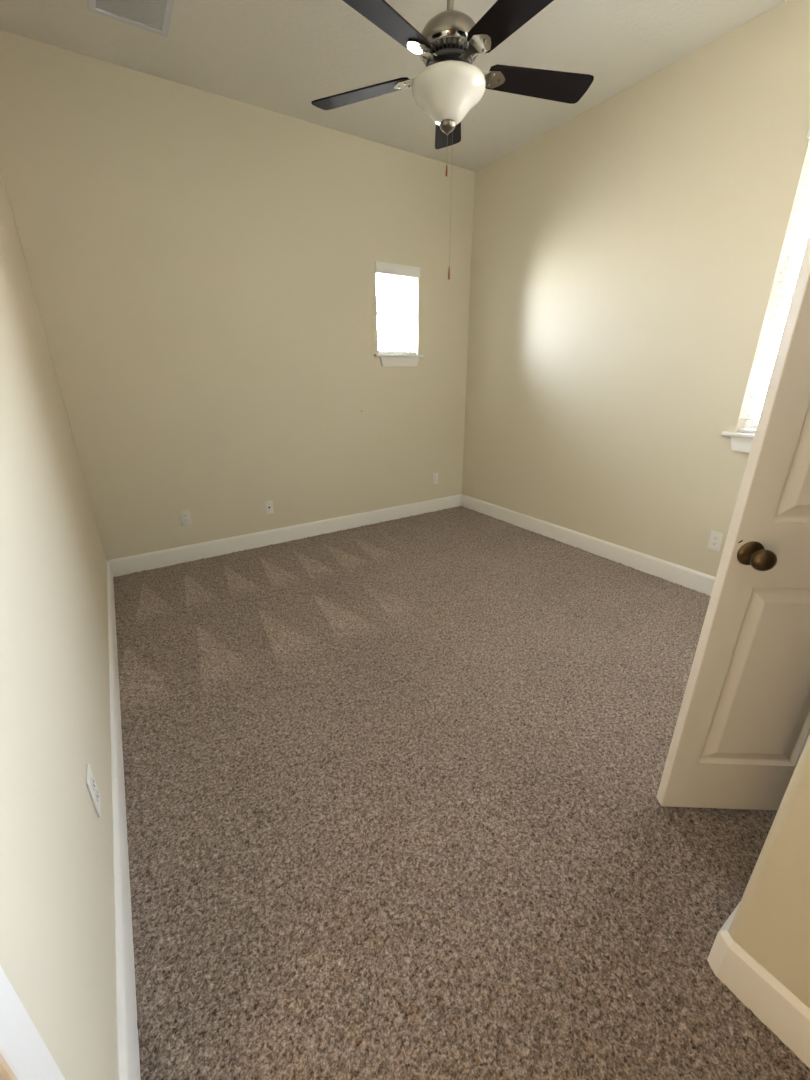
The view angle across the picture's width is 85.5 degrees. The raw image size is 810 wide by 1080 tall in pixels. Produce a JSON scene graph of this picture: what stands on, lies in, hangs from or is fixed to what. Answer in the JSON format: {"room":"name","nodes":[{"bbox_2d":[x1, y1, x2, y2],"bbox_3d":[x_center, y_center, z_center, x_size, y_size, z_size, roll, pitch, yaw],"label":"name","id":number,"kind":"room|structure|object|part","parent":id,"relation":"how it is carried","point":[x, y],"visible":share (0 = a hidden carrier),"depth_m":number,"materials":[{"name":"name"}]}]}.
{"room":"empty bedroom","nodes":[
{"label":"empty bedroom","id":0,"kind":"room"},
{"bbox_2d":[0,168,117,1079],"bbox_3d":[-0.730,-0.299,0.498,0.120,3.100,5.552,-13,24,-30],"label":"wall","id":1,"kind":"structure","parent":0,"point":[57,911],"depth_m":0.99,"materials":[{"name":"beige paint"}]},
{"bbox_2d":[0,965,64,1079],"bbox_3d":[-0.253,0.360,-0.019,0.137,2.127,0.947,-13,24,-30],"label":"door frame","id":2,"kind":"structure","parent":1,"relation":"attached to","point":[24,1055],"depth_m":0.49,"materials":[{"name":"paint"}]},
{"bbox_2d":[86,763,99,817],"bbox_3d":[-0.827,0.665,1.166,0.008,0.122,0.076,-13,24,-30],"label":"outlet","id":3,"kind":"object","parent":1,"relation":"attached to","point":[91,784],"visible":1,"depth_m":1.15,"materials":[{"name":"plastic"}]},
{"bbox_2d":[92,777,94,790],"bbox_3d":[-0.825,0.647,1.160,0.002,0.026,0.034,-13,24,-30],"label":"receptacle","id":4,"kind":"object","parent":3,"relation":"attached to","point":[93,780],"depth_m":1.16,"materials":[{"name":"plastic"}]},
{"bbox_2d":[95,788,98,801],"bbox_3d":[-0.825,0.683,1.174,0.002,0.026,0.034,-13,24,-30],"label":"receptacle","id":5,"kind":"object","parent":3,"relation":"attached to","point":[96,789],"depth_m":1.17,"materials":[{"name":"plastic"}]},
{"bbox_2d":[107,561,140,1079],"bbox_3d":[-1.312,0.675,1.980,0.014,0.134,3.161,-13,24,-30],"label":"baseboard","id":6,"kind":"structure","parent":1,"relation":"attached to","point":[127,1029],"depth_m":1.18,"materials":[{"name":"paint"}]},
{"bbox_2d":[0,30,474,560],"bbox_3d":[-0.894,-1.476,3.601,3.487,3.100,0.200,-13,24,-30],"label":"wall","id":7,"kind":"structure","parent":0,"point":[200,263],"depth_m":3.17,"materials":[{"name":"beige paint"}]},
{"bbox_2d":[178,509,191,525],"bbox_3d":[-1.704,-0.173,3.397,0.076,0.122,0.008,-13,24,-30],"label":"outlet","id":8,"kind":"object","parent":7,"relation":"attached to","point":[185,519],"visible":1,"depth_m":3.40,"materials":[{"name":"plastic"}]},
{"bbox_2d":[264,500,273,513],"bbox_3d":[-1.156,-0.277,3.731,0.072,0.116,0.016,-13,24,-30],"label":"wall plate","id":9,"kind":"object","parent":7,"relation":"attached to","point":[269,509],"visible":1,"depth_m":3.73,"materials":[{"name":"plastic"}]},
{"bbox_2d":[109,494,461,576],"bbox_3d":[-0.767,-0.118,4.061,3.318,0.134,0.014,-13,24,-30],"label":"baseboard","id":10,"kind":"structure","parent":7,"relation":"attached to","point":[172,556],"depth_m":3.80,"materials":[{"name":"paint"}]},
{"bbox_2d":[374,273,423,365],"bbox_3d":[-0.102,-1.982,3.932,0.515,0.789,0.231,-13,24,-30],"label":"window","id":11,"kind":"structure","parent":7,"relation":"in","point":[386,359],"depth_m":4.00,"materials":[{"name":"plastic"}]},
{"bbox_2d":[375,261,419,354],"bbox_3d":[-0.072,-2.019,3.865,0.442,0.697,0.086,-13,24,-30],"label":"window blind","id":12,"kind":"object","parent":11,"relation":"attached to","point":[380,267],"visible":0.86,"depth_m":3.80,"materials":[{"name":"white plastic"}]},
{"bbox_3d":[-0.078,-1.705,3.998,0.410,0.016,0.050,-13,24,-30],"label":"rail","id":13,"kind":"part","parent":12,"relation":"part of","materials":[{"name":"white plastic"}]},
{"bbox_3d":[0.013,-2.036,3.970,0.002,0.626,0.002,-13,24,-30],"label":"ladder cord","id":14,"kind":"part","parent":12,"relation":"part of","materials":[{"name":"white fabric"}]},
{"bbox_3d":[0.042,-2.021,3.928,0.002,0.626,0.002,-13,24,-30],"label":"ladder cord","id":15,"kind":"part","parent":12,"relation":"part of","materials":[{"name":"white fabric"}]},
{"bbox_3d":[-0.085,-1.688,4.019,0.515,0.021,0.176,-13,24,-30],"label":"sill","id":16,"kind":"part","parent":11,"relation":"part of","materials":[{"name":"paint"}]},
{"bbox_2d":[432,473,437,483],"bbox_3d":[0.320,-0.648,4.616,0.070,0.116,0.008,-13,24,-30],"label":"outlet","id":17,"kind":"object","parent":7,"relation":"attached to","point":[435,475],"visible":1,"depth_m":4.61,"materials":[{"name":"plastic"}]},
{"bbox_2d":[0,0,785,171],"bbox_3d":[0.726,-2.169,0.886,3.737,0.100,5.922,-13,24,-30],"label":"ceiling","id":18,"kind":"structure","parent":0,"point":[279,56],"depth_m":2.40,"materials":[{"name":"beige paint"}]},
{"bbox_2d":[88,0,173,36],"bbox_3d":[-1.299,-2.546,2.076,0.341,0.010,0.315,-13,24,-30],"label":"ceiling vent","id":19,"kind":"object","parent":18,"relation":"in","point":[168,5],"visible":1,"depth_m":2.13,"materials":[{"name":"metal"}]},
{"bbox_2d":[311,0,593,279],"bbox_3d":[0.190,-1.749,1.713,1.179,1.264,1.137,-13,24,-30],"label":"ceiling fan","id":20,"kind":"object","parent":18,"relation":"hanging from","point":[449,86],"visible":1,"depth_m":1.65,"materials":[{"name":"dark wood"},{"name":"frosted glass"},{"name":"brushed nickel"}]},
{"bbox_3d":[-0.182,-1.889,1.857,0.448,0.034,0.134,8,22,21],"label":"blade","id":21,"kind":"part","parent":20,"relation":"part of","materials":[{"name":"black wood"}]},
{"bbox_3d":[-0.080,-1.734,1.446,0.134,0.034,0.448,17,27,38],"label":"blade","id":22,"kind":"part","parent":20,"relation":"part of","materials":[{"name":"black wood"}]},
{"bbox_3d":[0.204,-1.975,2.074,0.134,0.034,0.448,1,21,5],"label":"blade","id":23,"kind":"part","parent":20,"relation":"part of","materials":[{"name":"black wood"}]},
{"bbox_3d":[0.172,-1.745,1.752,0.291,0.122,0.291,-13,24,-30],"label":"lamp shade","id":24,"kind":"part","parent":20,"relation":"part of","materials":[{"name":"white glass"}]},
{"bbox_3d":[0.196,-1.452,1.864,0.001,0.506,0.001,-13,24,-30],"label":"pull chain","id":25,"kind":"part","parent":20,"relation":"part of","materials":[{"name":"silver metal"}]},
{"bbox_3d":[0.370,-1.723,1.409,0.134,0.034,0.448,-12,24,-29],"label":"blade","id":26,"kind":"part","parent":20,"relation":"part of","materials":[{"name":"black wood"}]},
{"bbox_3d":[0.546,-1.872,1.797,0.448,0.034,0.134,-5,21,-12],"label":"blade","id":27,"kind":"part","parent":20,"relation":"part of","materials":[{"name":"black wood"}]},
{"bbox_2d":[113,506,809,1079],"bbox_3d":[0.107,0.907,1.532,4.897,0.013,5.604,-13,24,-30],"label":"floor","id":28,"kind":"structure","parent":0,"point":[394,811],"depth_m":1.46,"materials":[{"name":"carpet"}]},
{"bbox_2d":[462,0,809,576],"bbox_3d":[1.656,-1.285,3.047,0.160,3.100,3.952,-13,24,-30],"label":"wall","id":29,"kind":"structure","parent":0,"point":[627,256],"depth_m":2.94,"materials":[{"name":"beige paint"}]},
{"bbox_2d":[461,494,715,595],"bbox_3d":[1.585,0.068,3.524,0.014,0.134,3.520,-13,24,-30],"label":"baseboard","id":30,"kind":"structure","parent":29,"relation":"attached to","point":[698,581],"depth_m":3.51,"materials":[{"name":"paint"}]},
{"bbox_2d":[707,531,723,550],"bbox_3d":[1.997,0.006,2.819,0.008,0.120,0.072,-13,24,-30],"label":"outlet","id":31,"kind":"object","parent":29,"relation":"attached to","point":[716,538],"visible":1,"depth_m":2.82,"materials":[{"name":"plastic"}]},
{"bbox_2d":[721,176,809,452],"bbox_3d":[2.255,-1.158,2.062,0.191,1.565,0.992,-13,24,-30],"label":"window","id":32,"kind":"structure","parent":29,"relation":"in","point":[740,441],"depth_m":2.50,"materials":[{"name":"plastic"}]},
{"bbox_3d":[2.236,-0.511,2.291,0.136,0.021,0.992,-13,24,-30],"label":"sill","id":33,"kind":"part","parent":32,"relation":"part of","materials":[{"name":"paint"}]},
{"bbox_2d":[738,126,809,432],"bbox_3d":[2.222,-1.208,2.020,0.086,1.466,0.892,-13,24,-30],"label":"window blind","id":34,"kind":"object","parent":32,"relation":"attached to","point":[806,181],"visible":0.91,"depth_m":2.32,"materials":[{"name":"white plastic"}]},
{"bbox_3d":[2.240,-0.534,2.285,0.050,0.016,0.860,-13,24,-30],"label":"rail","id":35,"kind":"part","parent":34,"relation":"part of","materials":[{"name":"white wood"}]},
{"bbox_3d":[2.312,-1.221,2.077,0.004,1.370,0.786,-13,24,-30],"label":"pane","id":36,"kind":"part","parent":32,"relation":"part of","materials":[{"name":"clear glass"}]},
{"bbox_2d":[728,734,809,1007],"bbox_3d":[1.407,-0.060,-0.176,0.233,3.100,2.031,-13,24,-30],"label":"wall","id":37,"kind":"structure","parent":0,"point":[771,921],"depth_m":0.93,"materials":[{"name":"beige paint"}]},
{"bbox_2d":[707,902,809,1067],"bbox_3d":[1.376,1.287,0.316,0.172,0.134,2.045,-13,24,-30],"label":"baseboard","id":38,"kind":"structure","parent":37,"relation":"attached to","point":[777,1007],"depth_m":0.99,"materials":[{"name":"paint"}]},
{"bbox_3d":[1.776,-0.552,1.113,1.885,3.100,0.115,-13,24,-30],"label":"wall","id":39,"kind":"structure","parent":0,"visible":0},
{"bbox_2d":[657,231,809,810],"bbox_3d":[1.099,-0.045,1.098,0.482,2.038,0.109,1,21,3],"label":"door","id":40,"kind":"structure","parent":39,"relation":"in","point":[742,730],"depth_m":1.23,"materials":[{"name":"paint"}]},
{"bbox_3d":[0.905,0.049,1.112,0.057,0.057,0.049,1,21,3],"label":"knob","id":41,"kind":"part","parent":40,"relation":"part of","materials":[{"name":"brown metal"}]}
]}

